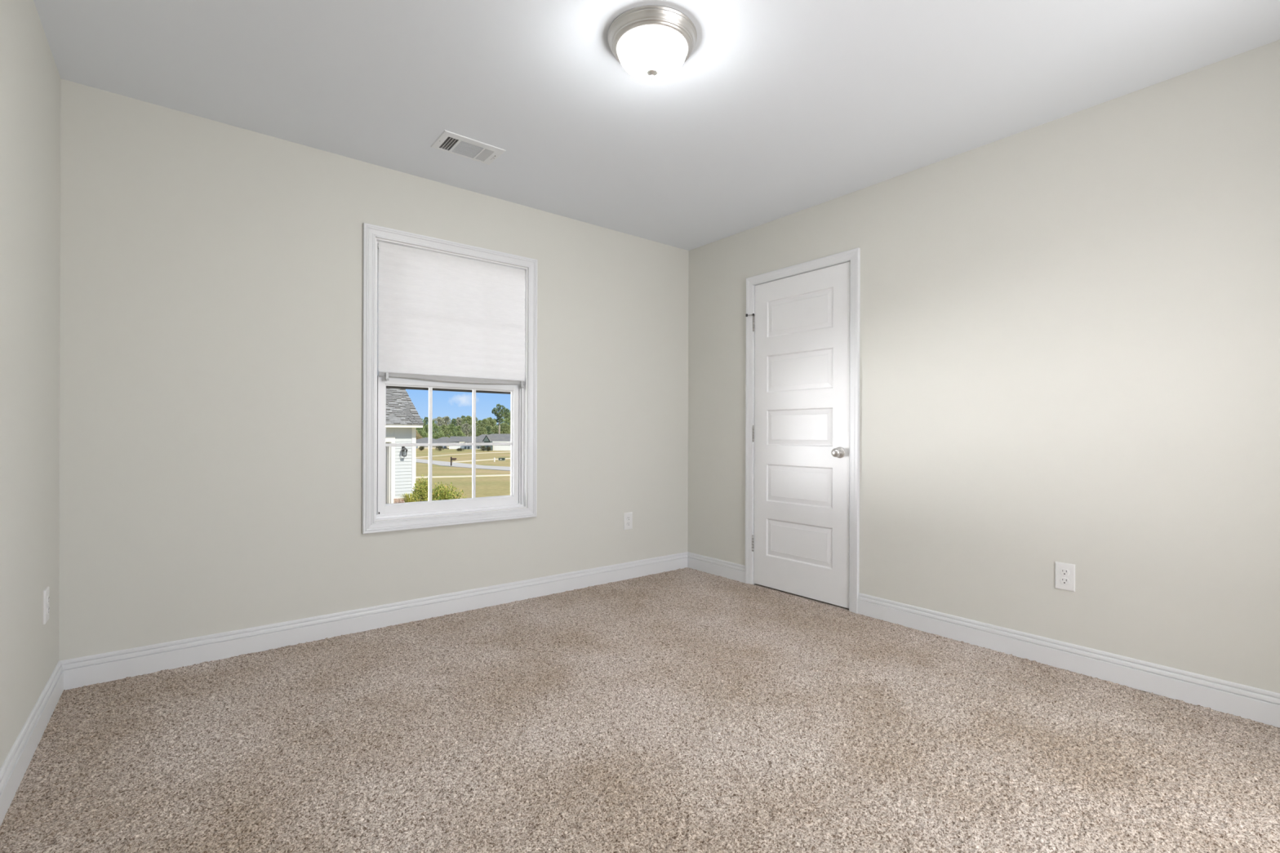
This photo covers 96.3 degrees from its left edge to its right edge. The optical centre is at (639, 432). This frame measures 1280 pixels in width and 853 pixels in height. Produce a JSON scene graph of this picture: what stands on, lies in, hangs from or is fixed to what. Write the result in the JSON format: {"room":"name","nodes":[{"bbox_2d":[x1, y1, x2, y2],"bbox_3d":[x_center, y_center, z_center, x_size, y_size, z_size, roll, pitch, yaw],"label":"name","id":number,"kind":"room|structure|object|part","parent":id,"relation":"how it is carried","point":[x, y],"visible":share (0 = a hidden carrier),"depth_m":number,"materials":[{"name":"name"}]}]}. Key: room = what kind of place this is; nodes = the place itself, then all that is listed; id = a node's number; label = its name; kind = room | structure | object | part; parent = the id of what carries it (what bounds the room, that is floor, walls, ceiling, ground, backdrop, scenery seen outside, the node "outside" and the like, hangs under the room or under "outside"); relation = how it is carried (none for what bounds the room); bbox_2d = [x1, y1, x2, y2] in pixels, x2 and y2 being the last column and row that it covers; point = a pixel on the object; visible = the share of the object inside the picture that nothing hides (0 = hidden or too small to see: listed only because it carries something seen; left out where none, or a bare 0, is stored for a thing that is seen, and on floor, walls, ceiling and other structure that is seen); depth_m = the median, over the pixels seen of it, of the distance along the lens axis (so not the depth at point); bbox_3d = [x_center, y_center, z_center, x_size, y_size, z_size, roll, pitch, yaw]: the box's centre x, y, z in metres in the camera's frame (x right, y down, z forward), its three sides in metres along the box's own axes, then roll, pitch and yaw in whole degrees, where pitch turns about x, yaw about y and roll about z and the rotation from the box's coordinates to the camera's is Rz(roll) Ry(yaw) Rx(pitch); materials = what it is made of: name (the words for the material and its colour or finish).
{"room":"empty bedroom","nodes":[
{"label":"empty bedroom","id":0,"kind":"room"},
{"bbox_2d":[0,0,60,768],"bbox_3d":[-1.157,-0.189,0.721,0.140,2.440,3.890,0,0,-39],"label":"wall","id":1,"kind":"structure","parent":0,"point":[30,77],"depth_m":1.81,"materials":[{"name":"beige paint"}]},
{"bbox_2d":[0,660,63,826],"bbox_3d":[-1.144,0.973,0.824,0.015,0.118,3.750,0,0,-39],"label":"baseboard","id":2,"kind":"structure","parent":1,"relation":"attached to","point":[13,769],"depth_m":1.78,"materials":[{"name":"white paint"}]},
{"bbox_2d":[43,586,49,624],"bbox_3d":[-2.132,0.620,2.062,0.009,0.119,0.073,0,0,-39],"label":"wall outlet","id":3,"kind":"object","parent":1,"relation":"attached to","point":[46,593],"visible":1,"depth_m":2.04,"materials":[{"name":"white plastic"}]},
{"bbox_2d":[46,605,49,614],"bbox_3d":[-2.130,0.639,2.063,0.003,0.028,0.034,0,0,-39],"label":"receptacle","id":4,"kind":"object","parent":3,"relation":"attached to","point":[47,606],"depth_m":2.06,"materials":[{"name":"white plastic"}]},
{"bbox_2d":[58,78,688,661],"bbox_3d":[-1.015,-0.188,3.410,3.712,2.440,0.140,0,0,-39],"label":"wall","id":5,"kind":"structure","parent":0,"point":[211,322],"depth_m":2.75,"materials":[{"name":"beige paint"}]},
{"bbox_2d":[60,551,687,689],"bbox_3d":[-0.970,0.973,3.349,3.432,0.118,0.015,0,0,-39],"label":"baseboard","id":6,"kind":"structure","parent":5,"relation":"attached to","point":[80,672],"depth_m":2.87,"materials":[{"name":"white paint"}]},
{"bbox_2d":[361,222,537,533],"bbox_3d":[-1.085,-0.280,3.339,1.006,1.612,0.156,0,0,-39],"label":"window","id":7,"kind":"structure","parent":5,"relation":"in","point":[523,401],"depth_m":3.26,"materials":[{"name":"white paint"}]},
{"bbox_3d":[-1.116,-0.636,3.377,0.828,0.725,0.033,0,0,-39],"label":"sash","id":8,"kind":"part","parent":7,"relation":"part of","materials":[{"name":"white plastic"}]},
{"bbox_3d":[-1.093,0.068,3.346,0.828,0.750,0.033,0,0,-39],"label":"sash","id":9,"kind":"part","parent":7,"relation":"part of","materials":[{"name":"white plastic"}]},
{"bbox_2d":[377,241,524,388],"bbox_3d":[-1.049,-0.644,3.307,0.863,0.740,0.036,0,0,-39],"label":"window shade","id":10,"kind":"object","parent":7,"relation":"attached to","point":[445,318],"visible":1,"depth_m":3.28,"materials":[{"name":"white fabric"}]},
{"bbox_2d":[623,512,632,529],"bbox_3d":[-0.082,0.626,4.059,0.073,0.119,0.009,0,0,-39],"label":"wall outlet","id":11,"kind":"object","parent":5,"relation":"attached to","point":[628,517],"visible":1,"depth_m":4.05,"materials":[{"name":"white plastic"}]},
{"bbox_2d":[0,567,1279,852],"bbox_3d":[0.249,1.038,1.931,3.568,0.019,3.747,0,0,-39],"label":"floor","id":12,"kind":"structure","parent":0,"point":[685,710],"depth_m":1.89,"materials":[{"name":"beige carpet"}]},
{"bbox_2d":[33,0,1279,250],"bbox_3d":[0.201,-1.579,1.888,3.712,0.350,4.030,0,0,-39],"label":"ceiling","id":13,"kind":"structure","parent":0,"point":[777,108],"depth_m":2.29,"materials":[{"name":"white paint"}]},
{"bbox_2d":[430,129,506,164],"bbox_3d":[-0.849,-1.493,2.838,0.306,0.189,0.198,0,0,-39],"label":"ceiling vent","id":14,"kind":"object","parent":13,"relation":"in","point":[447,141],"visible":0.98,"depth_m":2.85,"materials":[{"name":"white metal"}]},
{"bbox_2d":[607,4,697,81],"bbox_3d":[0.043,-1.329,2.039,0.316,0.152,0.316,0,0,42],"label":"ceiling light","id":15,"kind":"object","parent":13,"relation":"attached to","point":[651,42],"visible":1,"depth_m":1.96,"materials":[{"name":"white glass"}]},
{"bbox_3d":[0.043,-1.320,2.039,0.245,0.080,0.245,0,0,-39],"label":"lamp shade","id":16,"kind":"part","parent":15,"relation":"part of","materials":[{"name":"white glass"}]},
{"bbox_2d":[687,39,1279,693],"bbox_3d":[1.645,-0.180,2.951,0.160,2.440,3.890,0,0,-39],"label":"wall","id":17,"kind":"structure","parent":0,"point":[1069,325],"depth_m":2.51,"materials":[{"name":"beige paint"}]},
{"bbox_2d":[687,551,745,582],"bbox_3d":[0.546,0.978,4.187,0.015,0.118,0.592,0,0,-39],"label":"baseboard","id":18,"kind":"structure","parent":17,"relation":"attached to","point":[735,571],"depth_m":4.16,"materials":[{"name":"white paint"}]},
{"bbox_2d":[745,247,860,613],"bbox_3d":[1.032,-0.013,3.655,0.202,2.102,0.842,0,0,-39],"label":"door","id":19,"kind":"structure","parent":17,"relation":"in","point":[802,380],"depth_m":3.60,"materials":[{"name":"white paint"}]},
{"bbox_3d":[1.159,0.118,3.378,0.056,0.052,0.052,0,0,-39],"label":"knob","id":20,"kind":"part","parent":19,"relation":"part of","materials":[{"name":"silver metal"}]},
{"bbox_2d":[1054,561,1075,591],"bbox_3d":[1.872,0.634,2.527,0.009,0.119,0.073,0,0,-39],"label":"wall outlet","id":21,"kind":"object","parent":17,"relation":"attached to","point":[1064,573],"visible":1,"depth_m":2.52,"materials":[{"name":"white plastic"}]},
{"bbox_2d":[1060,568,1069,575],"bbox_3d":[1.870,0.615,2.525,0.003,0.028,0.034,0,0,-39],"label":"receptacle","id":22,"kind":"object","parent":21,"relation":"attached to","point":[1063,571],"depth_m":2.52,"materials":[{"name":"white plastic"}]},
{"bbox_2d":[1060,577,1069,584],"bbox_3d":[1.870,0.654,2.525,0.003,0.028,0.034,0,0,-39],"label":"receptacle","id":23,"kind":"object","parent":21,"relation":"attached to","point":[1063,580],"depth_m":2.52,"materials":[{"name":"white plastic"}]},
{"bbox_2d":[857,592,1279,728],"bbox_3d":[1.976,0.983,2.390,0.015,0.118,2.314,0,0,-39],"label":"baseboard","id":24,"kind":"structure","parent":17,"relation":"attached to","point":[1256,704],"depth_m":2.44,"materials":[{"name":"white paint"}]},
{"label":"outside","id":25,"kind":"structure","parent":0,"visible":0},
{"bbox_2d":[415,448,510,501],"bbox_3d":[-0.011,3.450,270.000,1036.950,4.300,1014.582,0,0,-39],"label":"lawn","id":26,"kind":"structure","parent":25,"point":[496,486],"depth_m":47.96,"materials":[{"name":"green plant"}]},
{"bbox_2d":[385,388,423,503],"bbox_3d":[-12.828,-0.377,19.223,7.748,6.009,10.000,0,0,-39],"label":"house","id":27,"kind":"structure","parent":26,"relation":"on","point":[402,419],"depth_m":17.72,"materials":[{"name":"white plastic"}]},
{"bbox_3d":[-9.778,1.237,15.778,7.040,2.239,0.033,0,0,-39],"label":"door trim","id":28,"kind":"part","parent":27,"relation":"part of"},
{"bbox_2d":[400,446,407,456],"bbox_3d":[-7.261,0.567,17.653,0.160,0.340,0.206,0,0,-39],"label":"wall lantern","id":29,"kind":"object","parent":27,"relation":"attached to","point":[403,448],"visible":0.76,"depth_m":17.63,"materials":[{"name":"black metal"}]},
{"bbox_2d":[397,493,419,502],"bbox_3d":[-6.878,2.021,17.265,1.028,0.397,1.011,0,0,-39],"label":"clump","id":30,"kind":"object","parent":26,"relation":"on","point":[409,499],"visible":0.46,"depth_m":17.14,"materials":[{"name":"green plant"}]},
{"bbox_2d":[416,430,422,439],"bbox_3d":[-77.384,1.982,196.979,4.976,6.524,5.382,0,0,22],"label":"tree","id":31,"kind":"object","parent":26,"relation":"on","point":[417,434],"visible":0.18,"depth_m":197.18,"materials":[{"name":"orange plant"}]},
{"bbox_2d":[416,426,428,438],"bbox_3d":[-78.576,1.195,205.058,5.994,8.177,6.681,0,0,18],"label":"tree","id":32,"kind":"object","parent":26,"relation":"on","point":[422,433],"visible":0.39,"depth_m":205.31,"materials":[{"name":"green plant"}]},
{"bbox_2d":[411,474,435,502],"bbox_3d":[-5.972,1.661,15.797,0.629,1.021,0.754,0,0,-16],"label":"shrub","id":33,"kind":"object","parent":26,"relation":"on","point":[418,486],"visible":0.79,"depth_m":15.69,"materials":[{"name":"green plant"}]},
{"bbox_2d":[423,417,428,431],"bbox_3d":[-90.882,-0.588,241.709,6.457,12.811,7.167,0,0,-9],"label":"tree","id":34,"kind":"object","parent":26,"relation":"on","point":[426,418],"visible":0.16,"depth_m":241.65,"materials":[{"name":"green plant"}]},
{"bbox_2d":[422,424,433,437],"bbox_3d":[-78.672,1.160,213.165,5.523,8.576,5.914,0,0,-37],"label":"tree","id":35,"kind":"object","parent":26,"relation":"on","point":[426,428],"visible":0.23,"depth_m":212.76,"materials":[{"name":"green plant"}]},
{"bbox_2d":[416,436,451,448],"bbox_3d":[-67.534,3.301,185.291,19.413,3.860,18.644,0,0,-39],"label":"house","id":36,"kind":"structure","parent":26,"relation":"on","point":[444,439],"depth_m":181.52,"materials":[{"name":"beige"}]},
{"bbox_2d":[427,426,444,439],"bbox_3d":[-70.234,1.435,197.011,6.859,7.694,6.153,0,0,-13],"label":"tree","id":37,"kind":"object","parent":26,"relation":"on","point":[435,436],"visible":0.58,"depth_m":196.80,"materials":[{"name":"green plant"}]},
{"bbox_2d":[435,445,444,450],"bbox_3d":[-54.203,4.159,154.903,2.578,1.807,2.635,0,0,-39],"label":"hedge","id":38,"kind":"object","parent":26,"relation":"on","point":[440,447],"visible":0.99,"depth_m":154.83,"materials":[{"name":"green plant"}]},
{"bbox_2d":[432,416,447,432],"bbox_3d":[-81.934,-0.592,233.666,6.384,12.110,8.210,0,0,45],"label":"tree","id":39,"kind":"object","parent":26,"relation":"on","point":[439,419],"visible":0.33,"depth_m":232.85,"materials":[{"name":"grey plant"}]},
{"bbox_2d":[435,424,452,437],"bbox_3d":[-70.272,1.175,205.016,6.008,8.273,5.511,0,0,0],"label":"tree","id":40,"kind":"object","parent":26,"relation":"on","point":[444,428],"visible":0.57,"depth_m":204.34,"materials":[{"name":"green plant"}]},
{"bbox_2d":[437,416,451,426],"bbox_3d":[-82.350,-0.807,241.798,6.639,12.594,8.538,0,0,-40],"label":"tree","id":41,"kind":"object","parent":26,"relation":"on","point":[446,419],"visible":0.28,"depth_m":241.36,"materials":[{"name":"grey plant"}]},
{"bbox_2d":[431,481,466,500],"bbox_3d":[-4.015,1.531,11.943,0.745,1.011,0.821,0,0,-39],"label":"shrub","id":42,"kind":"object","parent":26,"relation":"on","point":[441,494],"visible":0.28,"depth_m":11.86,"materials":[{"name":"green plant"}]},
{"bbox_2d":[444,423,457,437],"bbox_3d":[-70.414,1.086,212.909,6.804,8.804,7.286,0,0,-10],"label":"tree","id":43,"kind":"object","parent":26,"relation":"on","point":[450,428],"visible":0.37,"depth_m":211.91,"materials":[{"name":"green plant"}]},
{"bbox_2d":[447,418,457,435],"bbox_3d":[-74.061,-0.064,225.883,5.890,11.686,6.538,0,0,29],"label":"tree","id":44,"kind":"object","parent":26,"relation":"on","point":[453,420],"visible":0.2,"depth_m":225.49,"materials":[{"name":"green plant"}]},
{"bbox_2d":[450,457,456,466],"bbox_3d":[-23.859,3.751,73.303,0.745,1.320,0.220,0,0,0],"label":"mailbox","id":45,"kind":"object","parent":26,"relation":"on","point":[451,458],"visible":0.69,"depth_m":73.22,"materials":[{"name":"brown paint"}]},
{"bbox_2d":[453,417,463,432],"bbox_3d":[-73.898,-0.475,233.763,5.651,11.911,7.267,0,0,30],"label":"tree","id":46,"kind":"object","parent":26,"relation":"on","point":[458,419],"visible":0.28,"depth_m":233.13,"materials":[{"name":"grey plant"}]},
{"bbox_2d":[452,426,466,436],"bbox_3d":[-62.249,1.449,197.058,5.660,7.720,6.309,0,0,5],"label":"tree","id":47,"kind":"object","parent":26,"relation":"on","point":[457,433],"visible":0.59,"depth_m":196.85,"materials":[{"name":"green plant"}]},
{"bbox_2d":[459,422,471,436],"bbox_3d":[-62.324,0.914,205.135,4.691,8.898,6.032,0,0,16],"label":"tree","id":48,"kind":"object","parent":26,"relation":"on","point":[465,428],"visible":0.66,"depth_m":204.54,"materials":[{"name":"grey plant"}]},
{"bbox_2d":[448,434,488,448],"bbox_3d":[-51.658,2.891,178.157,16.000,4.783,15.795,0,0,-39],"label":"house","id":49,"kind":"structure","parent":26,"relation":"on","point":[479,438],"depth_m":174.01,"materials":[{"name":"white"}]},
{"bbox_2d":[459,415,477,435],"bbox_3d":[-67.821,-0.658,226.008,7.330,12.336,6.724,0,0,-14],"label":"tree","id":50,"kind":"object","parent":26,"relation":"on","point":[468,419],"visible":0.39,"depth_m":224.92,"materials":[{"name":"green plant"}]},
{"bbox_2d":[464,417,479,432],"bbox_3d":[-67.995,-0.565,233.981,7.219,12.150,6.622,0,0,-44],"label":"tree","id":51,"kind":"object","parent":26,"relation":"on","point":[477,419],"visible":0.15,"depth_m":233.34,"materials":[{"name":"green plant"}]},
{"bbox_2d":[475,426,487,436],"bbox_3d":[-54.594,1.604,197.039,4.950,7.431,5.397,0,0,-25],"label":"tree","id":52,"kind":"object","parent":26,"relation":"on","point":[480,430],"visible":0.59,"depth_m":196.51,"materials":[{"name":"green plant"}]},
{"bbox_2d":[480,445,485,451],"bbox_3d":[-42.025,4.161,153.915,1.820,1.621,2.172,0,0,-39],"label":"hedge","id":53,"kind":"object","parent":26,"relation":"on","point":[482,447],"visible":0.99,"depth_m":153.62,"materials":[{"name":"green plant"}]},
{"bbox_2d":[475,418,492,431],"bbox_3d":[-61.160,-0.097,226.028,6.631,11.160,6.083,0,0,13],"label":"tree","id":54,"kind":"object","parent":26,"relation":"on","point":[485,422],"visible":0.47,"depth_m":225.03,"materials":[{"name":"green plant"}]},
{"bbox_2d":[483,426,493,434],"bbox_3d":[-54.498,1.486,205.201,6.300,8.189,5.675,0,0,3],"label":"tree","id":55,"kind":"object","parent":26,"relation":"on","point":[488,428],"visible":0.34,"depth_m":204.59,"materials":[{"name":"green plant"}]},
{"bbox_2d":[486,417,497,431],"bbox_3d":[-61.234,-0.450,234.005,7.098,11.947,6.511,0,0,-28],"label":"tree","id":56,"kind":"object","parent":26,"relation":"on","point":[491,421],"visible":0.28,"depth_m":233.42,"materials":[{"name":"green plant"}]},
{"bbox_2d":[489,425,501,433],"bbox_3d":[-53.575,1.339,212.958,5.364,8.052,5.847,0,0,-11],"label":"tree","id":57,"kind":"object","parent":26,"relation":"on","point":[495,428],"visible":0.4,"depth_m":212.35,"materials":[{"name":"green plant"}]},
{"bbox_2d":[482,433,510,450],"bbox_3d":[-36.822,2.820,165.457,18.915,5.021,16.325,0,0,-39],"label":"house","id":58,"kind":"structure","parent":26,"relation":"on","point":[494,437],"depth_m":161.02,"materials":[{"name":"white"}]},
{"bbox_2d":[491,404,511,433],"bbox_3d":[-44.548,-1.970,185.832,6.378,15.011,5.181,0,0,-39],"label":"pine","id":59,"kind":"object","parent":26,"relation":"on","point":[495,411],"visible":0.98,"depth_m":185.60,"materials":[{"name":"green plant"}]},
{"bbox_3d":[-44.791,-6.241,186.129,6.733,6.471,4.194,0,0,-10],"label":"crown","id":60,"kind":"part","parent":59,"relation":"part of","materials":[{"name":"green plant"}]},
{"bbox_2d":[497,457,505,461],"bbox_3d":[-22.507,4.393,93.383,1.305,0.570,1.280,0,0,-39],"label":"utility box","id":61,"kind":"object","parent":26,"relation":"on","point":[500,459],"visible":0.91,"depth_m":93.03,"materials":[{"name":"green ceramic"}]},
{"bbox_2d":[494,413,511,431],"bbox_3d":[-53.019,-1.174,225.922,9.049,13.578,10.086,0,0,31],"label":"tree","id":62,"kind":"object","parent":26,"relation":"on","point":[506,420],"visible":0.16,"depth_m":224.62,"materials":[{"name":"green plant"}]},
{"bbox_2d":[496,422,510,433],"bbox_3d":[-46.549,1.009,197.046,5.853,8.786,6.381,0,0,-20],"label":"tree","id":63,"kind":"object","parent":26,"relation":"on","point":[504,428],"visible":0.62,"depth_m":196.32,"materials":[{"name":"green plant"}]},
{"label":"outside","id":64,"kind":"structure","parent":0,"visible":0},
{"bbox_2d":[416,458,510,471],"bbox_3d":[-35.228,4.031,88.154,9.201,2.109,113.888,0,0,-39],"label":"road","id":65,"kind":"structure","parent":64,"point":[418,460],"depth_m":74.57,"materials":[{"name":"grey asphalt"}]},
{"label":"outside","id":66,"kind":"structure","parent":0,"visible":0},
{"bbox_2d":[415,474,510,478],"bbox_3d":[-11.900,3.237,41.183,18.902,0.818,2.843,0,0,-40],"label":"sidewalk","id":67,"kind":"structure","parent":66,"point":[498,474],"depth_m":39.45,"materials":[{"name":"concrete"}]},
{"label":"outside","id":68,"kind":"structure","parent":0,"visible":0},
{"bbox_2d":[453,457,510,462],"bbox_3d":[-24.300,4.709,99.789,22.657,0.496,15.845,0,0,-39],"label":"sidewalk","id":69,"kind":"structure","parent":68,"point":[505,458],"depth_m":93.88,"materials":[{"name":"concrete"}]},
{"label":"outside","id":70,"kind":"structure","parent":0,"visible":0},
{"bbox_2d":[416,451,510,457],"bbox_3d":[-34.630,4.841,124.976,72.480,0.912,58.883,0,0,-39],"label":"sidewalk","id":71,"kind":"structure","parent":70,"point":[508,451],"depth_m":125.00,"materials":[{"name":"concrete"}]}
]}

